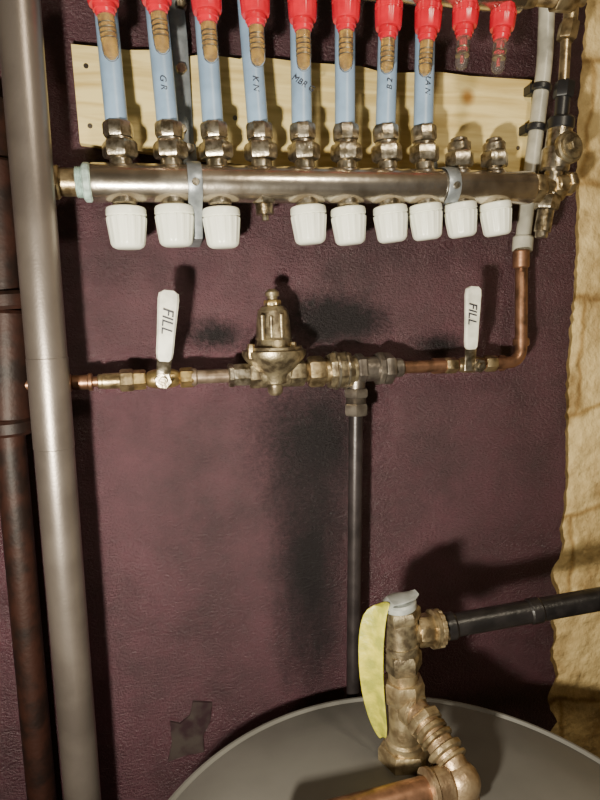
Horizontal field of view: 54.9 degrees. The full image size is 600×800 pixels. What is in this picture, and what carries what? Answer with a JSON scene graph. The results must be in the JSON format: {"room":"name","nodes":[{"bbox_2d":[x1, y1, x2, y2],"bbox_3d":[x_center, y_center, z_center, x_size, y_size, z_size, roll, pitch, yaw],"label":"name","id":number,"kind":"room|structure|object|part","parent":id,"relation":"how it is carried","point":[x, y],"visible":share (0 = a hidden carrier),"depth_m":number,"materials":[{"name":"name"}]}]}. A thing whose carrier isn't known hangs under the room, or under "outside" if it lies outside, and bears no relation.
{"room":"mechanical room","nodes":[
{"label":"mechanical room","id":0,"kind":"room"},
{"bbox_2d":[361,0,586,13],"bbox_3d":[0.063,-0.452,0.621,0.566,0.046,0.039,-4,9,-14],"label":"supplies","id":1,"kind":"object","parent":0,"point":[556,6],"visible":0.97,"depth_m":0.66,"materials":[{"name":"silver metal"}]},
{"bbox_2d":[141,0,171,54],"bbox_3d":[-0.144,-0.390,0.579,0.032,0.080,0.032,-4,9,-14],"label":"meter","id":2,"kind":"object","parent":1,"relation":"attached to","point":[158,10],"visible":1,"depth_m":0.57,"materials":[{"name":"red plastic"}]},
{"bbox_3d":[-0.141,-0.370,0.582,0.018,0.038,0.016,-4,9,-14],"label":"sight glass","id":3,"kind":"part","parent":2,"relation":"part of","materials":[{"name":"orange"}]},
{"bbox_2d":[191,0,221,63],"bbox_3d":[-0.095,-0.391,0.591,0.032,0.085,0.032,-4,9,-14],"label":"meter","id":4,"kind":"object","parent":1,"relation":"attached to","point":[207,12],"visible":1,"depth_m":0.59,"materials":[{"name":"red plastic"}]},
{"bbox_3d":[-0.093,-0.368,0.595,0.018,0.038,0.016,-4,9,-14],"label":"sight glass","id":5,"kind":"part","parent":4,"relation":"part of","materials":[{"name":"orange"}]},
{"bbox_2d":[240,0,269,67],"bbox_3d":[-0.046,-0.394,0.602,0.031,0.086,0.032,-4,9,-14],"label":"meter","id":6,"kind":"object","parent":1,"relation":"attached to","point":[255,13],"visible":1,"depth_m":0.60,"materials":[{"name":"red plastic"}]},
{"bbox_3d":[-0.045,-0.371,0.606,0.017,0.039,0.016,-4,9,-14],"label":"sight glass","id":7,"kind":"part","parent":6,"relation":"part of","materials":[{"name":"orange"}]},
{"bbox_2d":[287,0,316,70],"bbox_3d":[0.003,-0.398,0.614,0.031,0.087,0.032,-4,9,-14],"label":"meter","id":8,"kind":"object","parent":1,"relation":"attached to","point":[302,13],"visible":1,"depth_m":0.61,"materials":[{"name":"red plastic"}]},
{"bbox_3d":[0.004,-0.373,0.618,0.016,0.039,0.016,-4,9,-14],"label":"sight glass","id":9,"kind":"part","parent":8,"relation":"part of","materials":[{"name":"orange"}]},
{"bbox_2d":[332,0,360,71],"bbox_3d":[0.050,-0.402,0.625,0.031,0.086,0.031,-4,9,-14],"label":"meter","id":10,"kind":"object","parent":1,"relation":"attached to","point":[345,13],"visible":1,"depth_m":0.62,"materials":[{"name":"red plastic"}]},
{"bbox_3d":[0.050,-0.380,0.629,0.016,0.041,0.016,-4,9,-14],"label":"sight glass","id":11,"kind":"part","parent":10,"relation":"part of","materials":[{"name":"orange"}]},
{"bbox_2d":[375,0,402,73],"bbox_3d":[0.098,-0.406,0.637,0.031,0.086,0.031,-4,9,-14],"label":"meter","id":12,"kind":"object","parent":1,"relation":"attached to","point":[388,13],"visible":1,"depth_m":0.63,"materials":[{"name":"red plastic"}]},
{"bbox_3d":[0.097,-0.381,0.640,0.017,0.036,0.016,-4,9,-14],"label":"sight glass","id":13,"kind":"part","parent":12,"relation":"part of","materials":[{"name":"orange"}]},
{"bbox_2d":[415,0,442,76],"bbox_3d":[0.144,-0.409,0.648,0.030,0.087,0.030,-4,9,-14],"label":"meter","id":14,"kind":"object","parent":1,"relation":"attached to","point":[428,13],"visible":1,"depth_m":0.64,"materials":[{"name":"red plastic"}]},
{"bbox_3d":[0.142,-0.385,0.651,0.017,0.037,0.016,-4,9,-14],"label":"sight glass","id":15,"kind":"part","parent":14,"relation":"part of","materials":[{"name":"orange"}]},
{"bbox_2d":[452,0,479,69],"bbox_3d":[0.188,-0.417,0.658,0.030,0.077,0.030,-4,9,-14],"label":"meter","id":16,"kind":"object","parent":1,"relation":"attached to","point":[465,15],"visible":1,"depth_m":0.65,"materials":[{"name":"red plastic"}]},
{"bbox_3d":[0.186,-0.396,0.660,0.017,0.035,0.015,-4,9,-14],"label":"sight glass","id":17,"kind":"part","parent":16,"relation":"part of","materials":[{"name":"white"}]},
{"bbox_2d":[489,1,516,73],"bbox_3d":[0.234,-0.420,0.669,0.030,0.079,0.030,-4,9,-14],"label":"meter","id":18,"kind":"object","parent":1,"relation":"attached to","point":[503,17],"visible":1,"depth_m":0.66,"materials":[{"name":"red plastic"}]},
{"bbox_3d":[0.231,-0.399,0.671,0.018,0.037,0.015,-4,9,-14],"label":"sight glass","id":19,"kind":"part","parent":18,"relation":"part of","materials":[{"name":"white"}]},
{"bbox_2d":[548,0,599,757],"bbox_3d":[-0.049,0.193,0.894,2.900,2.350,0.150,-4,9,-14],"label":"wall","id":20,"kind":"structure","parent":0,"point":[574,694],"depth_m":0.93,"materials":[{"name":"beige stone"}]},
{"bbox_2d":[0,0,586,799],"bbox_3d":[-0.228,0.324,0.736,1.362,2.150,0.104,-4,9,-14],"label":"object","id":21,"kind":"structure","parent":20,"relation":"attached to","point":[214,516],"depth_m":0.78,"materials":[{"name":"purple paint"}]},
{"bbox_2d":[169,0,193,144],"bbox_3d":[-0.140,-0.405,0.666,0.024,0.215,0.015,-4,9,-14],"label":"strap","id":22,"kind":"object","parent":21,"relation":"attached to","point":[177,9],"visible":0.77,"depth_m":0.67,"materials":[{"name":"metal"}]},
{"bbox_2d":[168,700,211,761],"bbox_3d":[-0.154,0.461,0.808,0.065,0.084,0.004,-4,9,-14],"label":"paint patch","id":23,"kind":"object","parent":21,"relation":"attached to","point":[187,734],"visible":1,"depth_m":0.81,"materials":[{"name":"paint"}]},
{"bbox_3d":[-0.124,-0.242,0.668,0.016,0.118,0.085,-4,9,-14],"label":"manifold bracket","id":24,"kind":"part","parent":21,"relation":"part of","materials":[{"name":"silver metal"}]},
{"bbox_2d":[242,289,306,395],"bbox_3d":[-0.032,-0.070,0.706,0.078,0.129,0.078,-4,9,-14],"label":"valve","id":25,"kind":"object","parent":21,"relation":"attached to","point":[276,362],"visible":1,"depth_m":0.69,"materials":[{"name":"brown metal"}]},
{"bbox_2d":[191,364,250,386],"bbox_3d":[-0.095,-0.029,0.701,0.075,0.028,0.028,-4,9,-14],"label":"brass nipple","id":26,"kind":"object","parent":25,"relation":"attached to","point":[236,374],"visible":0.98,"depth_m":0.69,"materials":[{"name":"gold metal"}]},
{"bbox_2d":[133,290,193,389],"bbox_3d":[-0.159,-0.067,0.660,0.071,0.113,0.061,-4,9,-14],"label":"valve","id":27,"kind":"object","parent":26,"relation":"attached to","point":[163,376],"visible":1,"depth_m":0.64,"materials":[{"name":"gold metal"}]},
{"bbox_2d":[25,369,134,391],"bbox_3d":[-0.269,-0.019,0.659,0.154,0.026,0.025,-4,9,-14],"label":"supply pipe","id":28,"kind":"object","parent":27,"relation":"attached to","point":[124,380],"visible":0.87,"depth_m":0.66,"materials":[{"name":"gold metal"}]},
{"bbox_3d":[-0.159,-0.023,0.670,0.020,0.020,0.031,-4,9,-14],"label":"stem","id":29,"kind":"part","parent":27,"relation":"part of","materials":[{"name":"silver metal"}]},
{"bbox_3d":[-0.154,-0.037,0.652,0.021,0.046,0.019,-4,9,-14],"label":"lever","id":30,"kind":"part","parent":27,"relation":"part of","materials":[{"name":"silver metal"}]},
{"bbox_2d":[305,351,359,389],"bbox_3d":[0.037,-0.037,0.733,0.072,0.049,0.049,-4,9,-14],"label":"fitting","id":31,"kind":"object","parent":25,"relation":"attached to","point":[337,370],"visible":0.93,"depth_m":0.72,"materials":[{"name":"gold metal"}]},
{"bbox_2d":[345,352,404,416],"bbox_3d":[0.095,-0.022,0.750,0.080,0.081,0.043,-4,9,-14],"label":"fitting","id":32,"kind":"object","parent":31,"relation":"attached to","point":[382,367],"visible":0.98,"depth_m":0.73,"materials":[{"name":"metal"}]},
{"bbox_2d":[53,119,538,249],"bbox_3d":[0.003,-0.253,0.682,0.616,0.146,0.044,-4,9,-14],"label":"manifold","id":33,"kind":"object","parent":21,"relation":"attached to","point":[260,183],"depth_m":0.67,"materials":[{"name":"silver metal"}]},
{"bbox_2d":[94,9,127,119],"bbox_3d":[-0.210,-0.507,0.600,0.044,0.450,0.027,5,11,35],"label":"tube","id":34,"kind":"object","parent":33,"relation":"on","point":[111,73],"visible":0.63,"depth_m":0.61,"materials":[{"name":"blue plastic"}]},
{"bbox_2d":[87,0,118,61],"bbox_3d":[-0.194,-0.382,0.567,0.033,0.089,0.032,-4,9,-14],"label":"meter","id":35,"kind":"object","parent":34,"relation":"on","point":[104,10],"visible":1,"depth_m":0.56,"materials":[{"name":"red plastic"}]},
{"bbox_3d":[-0.190,-0.359,0.572,0.019,0.042,0.017,-4,9,-14],"label":"sight glass","id":36,"kind":"part","parent":35,"relation":"part of","materials":[{"name":"orange"}]},
{"bbox_3d":[-0.192,-0.191,0.642,0.044,0.045,0.044,-4,9,-14],"label":"white valve cap","id":37,"kind":"part","parent":33,"relation":"part of","materials":[{"name":"white plastic"}]},
{"bbox_2d":[145,7,177,137],"bbox_3d":[-0.160,-0.514,0.612,0.046,0.455,0.028,3,10,28],"label":"tube","id":38,"kind":"object","parent":33,"relation":"on","point":[162,70],"visible":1,"depth_m":0.62,"materials":[{"name":"blue plastic"}]},
{"bbox_3d":[-0.141,-0.197,0.654,0.043,0.045,0.043,-4,9,-14],"label":"white valve cap","id":39,"kind":"part","parent":33,"relation":"part of","materials":[{"name":"white plastic"}]},
{"bbox_2d":[194,15,222,121],"bbox_3d":[-0.108,-0.521,0.624,0.026,0.459,0.041,-10,12,-43],"label":"tube","id":40,"kind":"object","parent":33,"relation":"on","point":[209,74],"visible":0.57,"depth_m":0.64,"materials":[{"name":"blue plastic"}]},
{"bbox_3d":[-0.090,-0.198,0.667,0.043,0.045,0.043,-4,9,-14],"label":"white valve cap","id":41,"kind":"part","parent":33,"relation":"part of","materials":[{"name":"white plastic"}]},
{"bbox_2d":[237,0,267,139],"bbox_3d":[-0.062,-0.527,0.635,0.047,0.463,0.027,3,10,27],"label":"tube","id":42,"kind":"object","parent":33,"relation":"on","point":[254,79],"visible":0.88,"depth_m":0.65,"materials":[{"name":"blue plastic"}]},
{"bbox_3d":[-0.042,-0.225,0.675,0.030,0.030,0.026,-6,10,-26],"label":"valve stem","id":43,"kind":"part","parent":33,"relation":"part of","materials":[{"name":"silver metal"}]},
{"bbox_2d":[290,23,314,123],"bbox_3d":[0.000,-0.535,0.647,0.029,0.469,0.043,-1,9,6],"label":"tube","id":44,"kind":"object","parent":33,"relation":"on","point":[301,90],"visible":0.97,"depth_m":0.66,"materials":[{"name":"blue plastic"}]},
{"bbox_3d":[0.010,-0.209,0.690,0.043,0.046,0.043,-4,9,-14],"label":"white valve cap","id":45,"kind":"part","parent":33,"relation":"part of","materials":[{"name":"white plastic"}]},
{"bbox_2d":[335,25,354,123],"bbox_3d":[0.052,-0.543,0.661,0.027,0.473,0.045,4,10,32],"label":"tube","id":46,"kind":"object","parent":33,"relation":"on","point":[344,81],"visible":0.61,"depth_m":0.67,"materials":[{"name":"blue plastic"}]},
{"bbox_3d":[0.059,-0.211,0.702,0.043,0.046,0.042,-4,9,-14],"label":"white valve cap","id":47,"kind":"part","parent":33,"relation":"part of","materials":[{"name":"white plastic"}]},
{"bbox_2d":[376,35,397,124],"bbox_3d":[0.107,-0.550,0.674,0.055,0.478,0.028,-9,12,-41],"label":"tube","id":48,"kind":"object","parent":33,"relation":"on","point":[386,83],"visible":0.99,"depth_m":0.69,"materials":[{"name":"blue plastic"}]},
{"bbox_3d":[0.112,-0.218,0.715,0.042,0.046,0.042,-4,9,-14],"label":"white valve cap","id":49,"kind":"part","parent":33,"relation":"part of","materials":[{"name":"white plastic"}]},
{"bbox_2d":[413,33,434,126],"bbox_3d":[0.151,-0.556,0.684,0.027,0.482,0.048,5,11,38],"label":"tube","id":50,"kind":"object","parent":33,"relation":"on","point":[423,86],"visible":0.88,"depth_m":0.70,"materials":[{"name":"blue plastic"}]},
{"bbox_3d":[0.157,-0.223,0.725,0.042,0.046,0.042,-4,9,-14],"label":"white valve cap","id":51,"kind":"part","parent":33,"relation":"part of","materials":[{"name":"white plastic"}]},
{"bbox_3d":[0.204,-0.229,0.736,0.042,0.046,0.041,-4,9,-14],"label":"white valve cap","id":52,"kind":"part","parent":33,"relation":"part of","materials":[{"name":"white plastic"}]},
{"bbox_3d":[0.252,-0.234,0.747,0.042,0.045,0.041,-4,9,-14],"label":"white valve cap","id":53,"kind":"part","parent":33,"relation":"part of","materials":[{"name":"white plastic"}]},
{"bbox_2d":[532,7,582,238],"bbox_3d":[0.330,-0.359,0.743,0.067,0.293,0.049,-4,9,-14],"label":"valve assembly","id":54,"kind":"object","parent":33,"relation":"attached to","point":[563,147],"visible":0.98,"depth_m":0.74,"materials":[{"name":"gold metal"}]},
{"bbox_3d":[0.346,-0.284,0.755,0.028,0.028,0.027,-4,9,-14],"label":"tee arm","id":55,"kind":"part","parent":54,"relation":"part of","materials":[{"name":"gold metal"}]},
{"bbox_3d":[0.030,-0.344,0.732,0.589,0.154,0.013,-4,9,-14],"label":"pine mounting strip","id":56,"kind":"part","parent":21,"relation":"part of","materials":[{"name":"beige wood"}]},
{"bbox_3d":[0.184,-0.283,0.740,0.025,0.079,0.085,-4,9,-14],"label":"manifold bracket","id":57,"kind":"part","parent":21,"relation":"part of","materials":[{"name":"silver metal"}]},
{"bbox_2d":[404,249,529,374],"bbox_3d":[0.218,-0.117,0.775,0.201,0.163,0.032,-4,9,-14],"label":"pipe","id":58,"kind":"object","parent":21,"relation":"attached to","point":[521,258],"visible":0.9,"depth_m":0.79,"materials":[{"name":"brown metal"}]},
{"bbox_2d":[444,286,498,373],"bbox_3d":[0.233,-0.090,0.755,0.076,0.113,0.060,-4,9,-14],"label":"valve","id":59,"kind":"object","parent":58,"relation":"attached to","point":[471,363],"visible":1,"depth_m":0.72,"materials":[{"name":"gold metal"}]},
{"bbox_3d":[0.219,-0.059,0.742,0.015,0.046,0.026,1,9,14],"label":"lever","id":60,"kind":"part","parent":59,"relation":"part of","materials":[{"name":"silver metal"}]},
{"bbox_3d":[0.233,-0.046,0.764,0.019,0.018,0.031,-4,9,-14],"label":"stem","id":61,"kind":"part","parent":59,"relation":"part of","materials":[{"name":"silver metal"}]},
{"bbox_2d":[519,122,545,136],"bbox_3d":[0.315,-0.366,0.784,0.028,0.013,0.043,-4,9,-14],"label":"clip","id":62,"kind":"object","parent":21,"relation":"attached to","point":[524,129],"visible":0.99,"depth_m":0.77,"materials":[{"name":"plastic"}]},
{"bbox_2d":[523,81,551,97],"bbox_3d":[0.319,-0.416,0.777,0.028,0.013,0.043,-4,9,-14],"label":"clip","id":63,"kind":"object","parent":21,"relation":"attached to","point":[528,90],"visible":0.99,"depth_m":0.76,"materials":[{"name":"plastic"}]},
{"bbox_2d":[512,7,554,251],"bbox_3d":[0.312,-0.396,0.769,0.049,0.389,0.029,-4,9,-14],"label":"tube","id":64,"kind":"object","parent":63,"relation":"attached to","point":[523,239],"visible":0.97,"depth_m":0.77,"materials":[{"name":"white plastic"}]},
{"bbox_3d":[0.250,1.560,0.014,2.900,0.100,2.368,-4,9,-14],"label":"floor","id":65,"kind":"structure","parent":0,"visible":0},
{"bbox_2d":[0,97,56,799],"bbox_3d":[-0.312,0.538,0.735,0.060,1.730,0.058,3,10,27],"label":"drain pipe","id":66,"kind":"object","parent":65,"relation":"on","point":[16,516],"visible":0.84,"depth_m":0.66,"materials":[{"name":"brown metal"}]},
{"bbox_2d":[0,0,100,799],"bbox_3d":[-0.260,0.237,0.646,0.064,2.350,0.041,-4,9,-14],"label":"riser pipe","id":67,"kind":"object","parent":65,"relation":"on","point":[22,52],"visible":1,"depth_m":0.59,"materials":[{"name":"grey metal"}]},
{"bbox_2d":[346,416,362,698],"bbox_3d":[0.086,0.692,0.852,0.028,1.370,0.019,-4,9,-14],"label":"drain pipe","id":68,"kind":"object","parent":65,"relation":"on","point":[355,451],"visible":0.66,"depth_m":0.77,"materials":[{"name":"metal"}]},
{"bbox_2d":[168,697,599,799],"bbox_3d":[0.126,0.922,0.573,0.569,0.998,0.569,-4,9,-14],"label":"storage tank","id":69,"kind":"object","parent":65,"relation":"on","point":[327,750],"visible":0.79,"depth_m":0.66,"materials":[{"name":"grey metal"}]},
{"bbox_2d":[326,696,480,799],"bbox_3d":[0.080,0.373,0.554,0.216,0.080,0.106,-9,11,-39],"label":"copper pipe","id":70,"kind":"object","parent":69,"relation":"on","point":[451,776],"visible":0.98,"depth_m":0.57,"materials":[{"name":"brown metal"}]},
{"bbox_2d":[417,765,457,799],"bbox_3d":[0.137,0.385,0.573,0.029,0.041,0.041,-4,9,-14],"label":"socket","id":71,"kind":"object","parent":70,"relation":"attached to","point":[436,782],"depth_m":0.56,"materials":[{"name":"gold metal"}]},
{"bbox_2d":[378,589,449,775],"bbox_3d":[0.128,0.316,0.647,0.082,0.221,0.056,-4,9,-14],"label":"valve","id":72,"kind":"object","parent":69,"relation":"on","point":[407,629],"visible":0.94,"depth_m":0.63,"materials":[{"name":"brown metal"}]},
{"bbox_2d":[358,601,389,738],"bbox_3d":[0.081,0.300,0.631,0.032,0.170,0.017,-2,9,-4],"label":"tag","id":73,"kind":"object","parent":72,"relation":"attached to","point":[373,622],"visible":1,"depth_m":0.63,"materials":[{"name":"yellow paper"}]},
{"bbox_3d":[0.109,0.215,0.623,0.038,0.014,0.022,-4,9,-14],"label":"test lever","id":74,"kind":"part","parent":72,"relation":"part of","materials":[{"name":"white plastic"}]},
{"bbox_2d":[417,608,449,648],"bbox_3d":[0.138,0.255,0.641,0.059,0.042,0.042,-4,9,-14],"label":"nut","id":75,"kind":"object","parent":72,"relation":"attached to","point":[433,632],"depth_m":0.63,"materials":[{"name":"brown metal"}]},
{"bbox_2d":[443,587,599,640],"bbox_3d":[0.373,0.223,0.659,0.429,0.076,0.030,-2,9,-4],"label":"pipe","id":76,"kind":"object","parent":72,"relation":"attached to","point":[533,610],"visible":0.91,"depth_m":0.64,"materials":[{"name":"metal"}]}
]}

